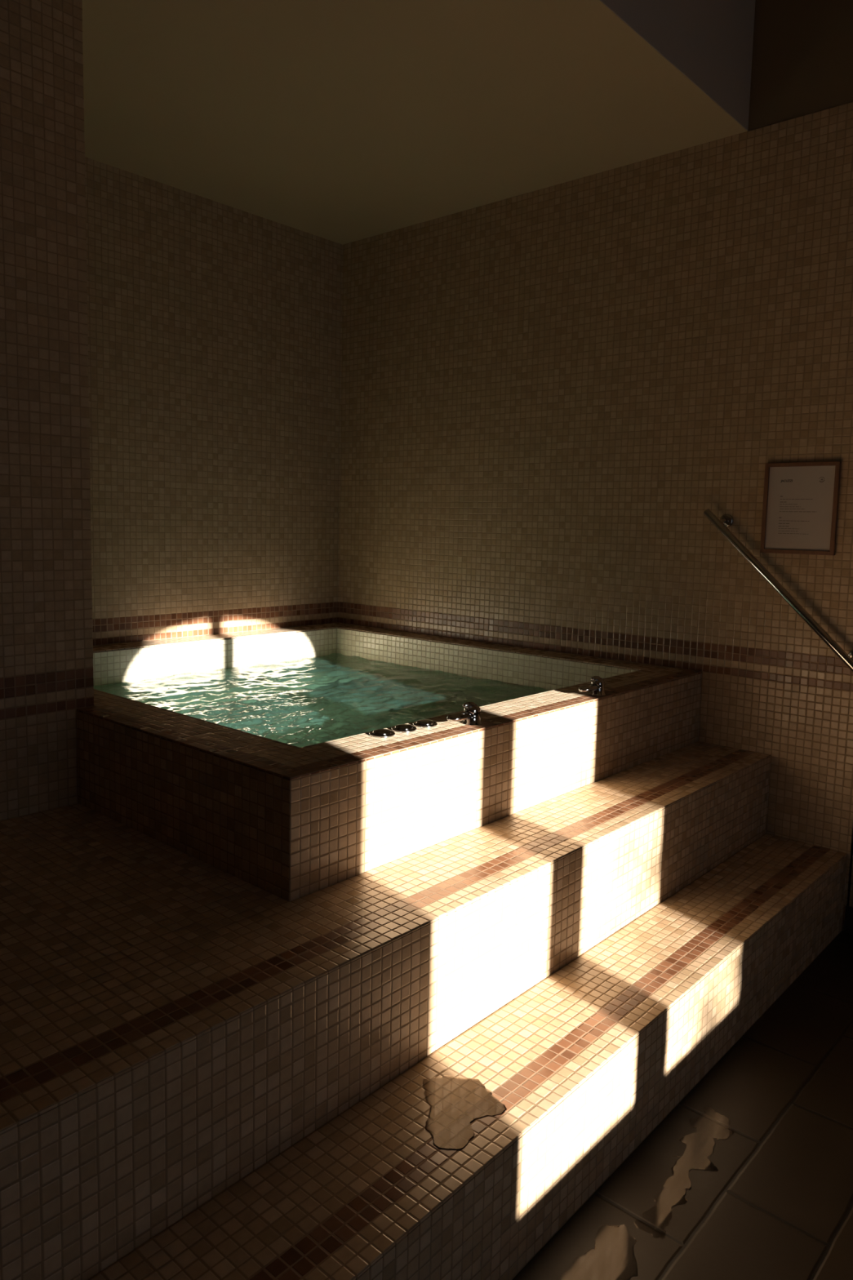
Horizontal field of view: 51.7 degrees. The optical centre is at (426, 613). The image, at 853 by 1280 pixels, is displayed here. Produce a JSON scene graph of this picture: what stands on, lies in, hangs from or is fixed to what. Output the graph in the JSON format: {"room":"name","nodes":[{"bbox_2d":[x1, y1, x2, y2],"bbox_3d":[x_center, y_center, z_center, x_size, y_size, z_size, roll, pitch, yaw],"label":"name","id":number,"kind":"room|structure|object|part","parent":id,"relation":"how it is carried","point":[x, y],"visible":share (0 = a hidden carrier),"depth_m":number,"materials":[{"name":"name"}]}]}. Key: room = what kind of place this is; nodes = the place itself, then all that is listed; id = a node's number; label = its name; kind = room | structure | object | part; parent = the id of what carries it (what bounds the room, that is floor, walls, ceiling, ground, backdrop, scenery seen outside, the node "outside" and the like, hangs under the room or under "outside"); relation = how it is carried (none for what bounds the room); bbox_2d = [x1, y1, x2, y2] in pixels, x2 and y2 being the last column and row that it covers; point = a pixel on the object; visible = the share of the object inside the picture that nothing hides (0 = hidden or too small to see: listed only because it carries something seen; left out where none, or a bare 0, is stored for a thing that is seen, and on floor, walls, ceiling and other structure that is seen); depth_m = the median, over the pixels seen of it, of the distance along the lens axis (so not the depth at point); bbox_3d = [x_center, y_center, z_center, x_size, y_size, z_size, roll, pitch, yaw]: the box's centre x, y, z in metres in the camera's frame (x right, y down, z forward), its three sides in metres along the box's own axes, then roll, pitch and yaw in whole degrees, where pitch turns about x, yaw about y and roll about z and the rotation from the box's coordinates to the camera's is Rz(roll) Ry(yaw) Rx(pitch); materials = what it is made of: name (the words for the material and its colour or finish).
{"room":"spa hot tub room","nodes":[
{"label":"spa hot tub room","id":0,"kind":"room"},
{"bbox_2d":[0,0,93,820],"bbox_3d":[-2.805,-0.296,2.141,1.482,3.326,3.419,6,8,41],"label":"wall pillar","id":1,"kind":"structure","parent":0,"point":[46,632],"depth_m":2.78,"materials":[{"name":"beige tile"}]},
{"bbox_2d":[76,622,702,902],"bbox_3d":[-0.463,0.724,3.959,2.432,1.014,2.405,6,8,41],"label":"hot tub","id":2,"kind":"object","parent":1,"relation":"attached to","point":[287,821],"depth_m":2.78,"materials":[{"name":"tile"}]},
{"bbox_2d":[93,653,548,747],"bbox_3d":[-0.456,0.394,3.962,2.054,0.032,2.031,6,8,41],"label":"pool water","id":3,"kind":"object","parent":2,"relation":"in","point":[304,701],"visible":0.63,"depth_m":4.09,"materials":[{"name":"teal liquid"}]},
{"bbox_2d":[93,627,638,690],"bbox_3d":[-0.462,0.641,3.988,2.054,0.810,2.031,6,8,41],"label":"pool wall","id":4,"kind":"structure","parent":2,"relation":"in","point":[137,664],"depth_m":4.66,"materials":[{"name":"beige tile"}]},
{"bbox_3d":[-0.135,0.361,2.679,0.080,0.015,0.080,6,8,41],"label":"air control knob","id":5,"kind":"part","parent":2,"relation":"part of","materials":[{"name":"metal"}]},
{"bbox_3d":[-0.070,0.356,2.750,0.080,0.015,0.080,6,8,41],"label":"air control knob","id":6,"kind":"part","parent":2,"relation":"part of","materials":[{"name":"metal"}]},
{"bbox_3d":[-0.004,0.350,2.822,0.080,0.015,0.080,6,8,41],"label":"air control knob","id":7,"kind":"part","parent":2,"relation":"part of","materials":[{"name":"metal"}]},
{"bbox_2d":[447,702,481,725],"bbox_3d":[0.124,0.322,2.834,0.066,0.073,0.132,6,8,41],"label":"faucet","id":8,"kind":"object","parent":2,"relation":"on","point":[470,716],"visible":1,"depth_m":2.83,"materials":[{"name":"silver metal"}]},
{"bbox_3d":[0.106,0.329,2.823,0.091,0.030,0.052,-4,8,-40],"label":"spout","id":9,"kind":"part","parent":8,"relation":"part of","materials":[{"name":"silver metal"}]},
{"bbox_3d":[0.141,0.302,2.846,0.030,0.035,0.056,6,8,41],"label":"lever","id":10,"kind":"part","parent":8,"relation":"part of","materials":[{"name":"silver metal"}]},
{"bbox_2d":[577,675,605,695],"bbox_3d":[0.639,0.277,3.382,0.066,0.073,0.132,6,8,41],"label":"faucet","id":11,"kind":"object","parent":2,"relation":"on","point":[597,686],"visible":1,"depth_m":3.38,"materials":[{"name":"silver metal"}]},
{"bbox_3d":[0.621,0.284,3.372,0.091,0.030,0.052,-4,8,-40],"label":"spout","id":12,"kind":"part","parent":11,"relation":"part of","materials":[{"name":"silver metal"}]},
{"bbox_3d":[0.656,0.257,3.394,0.030,0.035,0.056,6,8,41],"label":"lever","id":13,"kind":"part","parent":11,"relation":"part of","materials":[{"name":"silver metal"}]},
{"bbox_2d":[84,156,342,652],"bbox_3d":[-1.331,-0.537,4.781,0.161,3.326,2.502,6,8,41],"label":"wall","id":14,"kind":"structure","parent":0,"point":[215,328],"depth_m":4.75,"materials":[{"name":"beige tile"}]},
{"bbox_2d":[0,741,771,1279],"bbox_3d":[-0.964,1.069,2.184,1.444,0.683,5.757,6,8,41],"label":"tiled step","id":15,"kind":"structure","parent":0,"point":[172,1024],"depth_m":2.02,"materials":[{"name":"tile"}]},
{"bbox_2d":[81,0,755,244],"bbox_3d":[-1.481,-2.384,2.358,2.510,0.840,5.762,6,8,41],"label":"ceiling","id":16,"kind":"structure","parent":0,"point":[341,122],"depth_m":3.50,"materials":[{"name":"beige paint"}]},
{"bbox_2d":[337,0,852,930],"bbox_3d":[1.810,-0.759,3.532,6.465,4.166,0.161,6,8,41],"label":"wall","id":17,"kind":"structure","parent":0,"point":[548,394],"depth_m":4.11,"materials":[{"name":"beige tile"}]},
{"bbox_2d":[703,508,852,671],"bbox_3d":[1.739,0.235,3.516,1.369,1.290,0.081,6,8,41],"label":"handrail","id":18,"kind":"object","parent":17,"relation":"attached to","point":[726,521],"visible":1,"depth_m":3.68,"materials":[{"name":"silver metal"}]},
{"bbox_2d":[760,461,841,555],"bbox_3d":[1.554,-0.438,3.665,0.301,0.379,0.021,6,8,41],"label":"framed notice","id":19,"kind":"object","parent":17,"relation":"attached to","point":[801,500],"visible":1,"depth_m":3.66,"materials":[{"name":"white paper"}]},
{"bbox_2d":[844,905,852,934],"bbox_3d":[2.929,1.401,2.597,3.193,0.112,0.013,6,8,41],"label":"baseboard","id":20,"kind":"structure","parent":17,"relation":"attached to","point":[848,925],"depth_m":3.63,"materials":[{"name":"black"}]},
{"bbox_2d":[848,844,852,906],"bbox_3d":[1.842,-0.338,3.554,0.010,3.326,0.139,6,8,41],"label":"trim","id":21,"kind":"structure","parent":17,"relation":"attached to","point":[852,844],"depth_m":3.65,"materials":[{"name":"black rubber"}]},
{"bbox_2d":[511,930,852,1279],"bbox_3d":[1.143,1.687,0.616,3.202,0.129,6.147,6,8,41],"label":"floor","id":22,"kind":"structure","parent":0,"point":[772,1199],"depth_m":2.27,"materials":[{"name":"tile"}]},
{"bbox_2d":[88,833,848,1279],"bbox_3d":[-0.302,1.319,1.614,0.335,0.334,5.757,6,8,41],"label":"tiled step","id":23,"kind":"structure","parent":22,"relation":"on","point":[557,1086],"depth_m":2.08,"materials":[{"name":"tile"}]},
{"bbox_2d":[634,1110,719,1234],"bbox_3d":[0.686,1.439,2.283,0.122,0.001,0.549,5,7,33],"label":"puddle","id":24,"kind":"object","parent":22,"relation":"on","point":[704,1110],"visible":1,"depth_m":2.21,"materials":[{"name":"clear liquid"}]}
]}

